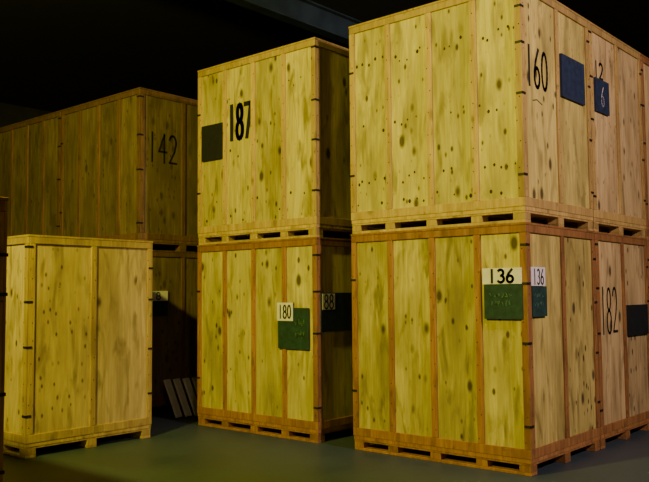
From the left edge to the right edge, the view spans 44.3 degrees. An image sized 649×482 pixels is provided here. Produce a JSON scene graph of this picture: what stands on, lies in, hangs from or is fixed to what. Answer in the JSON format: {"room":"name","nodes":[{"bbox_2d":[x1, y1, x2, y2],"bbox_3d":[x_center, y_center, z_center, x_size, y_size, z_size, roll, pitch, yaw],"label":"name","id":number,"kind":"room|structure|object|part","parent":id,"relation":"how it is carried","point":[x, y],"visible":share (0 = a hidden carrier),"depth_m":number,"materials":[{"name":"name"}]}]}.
{"room":"storage warehouse","nodes":[
{"label":"storage warehouse","id":0,"kind":"room"},
{"bbox_2d":[0,102,51,127],"bbox_3d":[-9.476,-0.264,15.800,0.200,6.100,20.000,-4,-5,41],"label":"wall","id":1,"kind":"structure","parent":0,"point":[10,114],"depth_m":18.51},
{"bbox_2d":[0,0,648,111],"bbox_3d":[-0.734,-3.986,8.437,23.000,0.200,20.000,-4,-5,41],"label":"ceiling","id":2,"kind":"structure","parent":0,"point":[56,55],"depth_m":13.76,"materials":[{"name":"metal"}]},
{"bbox_2d":[225,0,362,44],"bbox_3d":[-2.319,-3.592,9.788,0.200,0.380,20.000,-4,-5,41],"label":"ceiling beam","id":3,"kind":"structure","parent":2,"relation":"attached to","point":[311,16],"depth_m":12.15,"materials":[{"name":"grey metal"}]},
{"bbox_2d":[3,402,648,481],"bbox_3d":[-0.681,2.300,8.018,23.000,0.200,20.000,-4,-5,41],"label":"floor","id":4,"kind":"structure","parent":0,"point":[180,449],"depth_m":7.86,"materials":[{"name":"concrete"}]},
{"bbox_2d":[0,197,8,481],"bbox_3d":[-3.345,0.880,5.178,2.070,2.300,1.596,-4,-5,41],"label":"crate","id":5,"kind":"object","parent":4,"relation":"on","point":[3,200],"visible":1,"depth_m":5.12,"materials":[{"name":"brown wood"}]},
{"bbox_2d":[3,234,152,458],"bbox_3d":[-3.328,1.166,9.464,2.070,2.300,1.596,-4,-5,41],"label":"crate","id":6,"kind":"object","parent":4,"relation":"on","point":[78,335],"visible":0.96,"depth_m":8.65,"materials":[{"name":"brown wood"}]},
{"bbox_2d":[152,250,197,409],"bbox_3d":[-2.837,1.351,12.299,2.076,2.300,1.596,-4,-5,41],"label":"crate","id":7,"kind":"object","parent":4,"relation":"on","point":[174,273],"visible":0.12,"depth_m":11.53,"materials":[{"name":"brown wood"}]},
{"bbox_2d":[59,87,221,251],"bbox_3d":[-2.859,-0.944,12.454,2.070,2.300,1.596,-4,-5,41],"label":"crate","id":8,"kind":"object","parent":7,"relation":"on","point":[129,159],"visible":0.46,"depth_m":11.70,"materials":[{"name":"brown wood"}]},
{"bbox_2d":[163,377,197,417],"bbox_3d":[-1.831,2.146,10.983,0.777,0.501,0.267,2,-5,-37],"label":"panels","id":9,"kind":"object","parent":4,"relation":"on","point":[171,394],"visible":0.58,"depth_m":10.88,"materials":[{"name":"brown wood"}]},
{"bbox_3d":[-2.057,2.135,10.810,0.030,0.540,0.120,-29,-17,25],"label":"panel","id":10,"kind":"part","parent":9,"relation":"part of","materials":[{"name":"brown wood"}]},
{"bbox_3d":[-1.943,2.140,10.896,0.030,0.540,0.120,-29,-17,25],"label":"panel","id":11,"kind":"part","parent":9,"relation":"part of","materials":[{"name":"brown wood"}]},
{"bbox_3d":[-1.829,2.144,10.982,0.030,0.540,0.120,-29,-17,25],"label":"panel","id":12,"kind":"part","parent":9,"relation":"part of","materials":[{"name":"brown wood"}]},
{"bbox_3d":[-1.714,2.149,11.068,0.030,0.540,0.120,-29,-17,25],"label":"panel","id":13,"kind":"part","parent":9,"relation":"part of","materials":[{"name":"brown wood"}]},
{"bbox_2d":[196,237,352,442],"bbox_3d":[-0.341,1.187,10.163,2.080,2.300,1.606,-4,-5,41],"label":"crate","id":14,"kind":"object","parent":4,"relation":"on","point":[274,317],"visible":0.81,"depth_m":9.36,"materials":[{"name":"yellow wood"}]},
{"bbox_2d":[197,37,382,244],"bbox_3d":[-0.362,-1.107,10.322,2.070,2.300,1.600,-4,-5,41],"label":"crate","id":15,"kind":"object","parent":14,"relation":"on","point":[274,124],"visible":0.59,"depth_m":9.52,"materials":[{"name":"brown wood"}]},
{"bbox_2d":[351,222,600,476],"bbox_3d":[1.594,1.059,8.487,2.077,2.300,1.603,-4,-5,41],"label":"crate","id":16,"kind":"object","parent":4,"relation":"on","point":[480,342],"visible":1,"depth_m":7.81,"materials":[{"name":"brown wood"}]},
{"bbox_2d":[348,0,593,233],"bbox_3d":[1.576,-1.236,8.644,2.074,2.300,1.596,-4,-5,41],"label":"crate","id":17,"kind":"object","parent":16,"relation":"on","point":[463,112],"visible":0.9,"depth_m":7.98,"materials":[{"name":"brown wood"}]},
{"bbox_2d":[594,231,648,448],"bbox_3d":[2.642,1.130,9.696,2.076,2.300,1.596,-4,-5,41],"label":"crate","id":18,"kind":"object","parent":4,"relation":"on","point":[621,265],"visible":0.35,"depth_m":8.98,"materials":[{"name":"beige wood"}]},
{"bbox_2d":[564,20,645,237],"bbox_3d":[2.623,-1.164,9.849,2.076,2.300,1.596,-4,-5,41],"label":"crate","id":19,"kind":"object","parent":18,"relation":"on","point":[615,74],"visible":0.37,"depth_m":9.14,"materials":[{"name":"brown wood"}]},
{"bbox_2d":[647,238,648,290],"bbox_3d":[3.686,1.202,10.904,2.070,2.300,1.596,-4,-5,41],"label":"crate","id":20,"kind":"object","parent":4,"relation":"on","point":[647,238],"visible":0.07,"depth_m":9.70,"materials":[{"name":"beige wood"}]},
{"bbox_2d":[623,54,648,238],"bbox_3d":[3.666,-1.093,11.057,2.070,2.300,1.596,-4,-5,41],"label":"crate","id":21,"kind":"object","parent":20,"relation":"on","point":[644,61],"visible":0.17,"depth_m":9.89,"materials":[{"name":"beige wood"}]},
{"bbox_3d":[-4.417,1.455,13.664,2.069,2.300,1.596,-4,-5,41],"label":"crate","id":22,"kind":"object","parent":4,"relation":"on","visible":0},
{"bbox_2d":[0,110,61,236],"bbox_3d":[-4.436,-0.840,13.817,2.070,2.300,1.596,-4,-5,41],"label":"crate","id":23,"kind":"object","parent":22,"relation":"on","point":[30,149],"visible":0.25,"depth_m":13.13,"materials":[{"name":"brown wood"}]}
]}

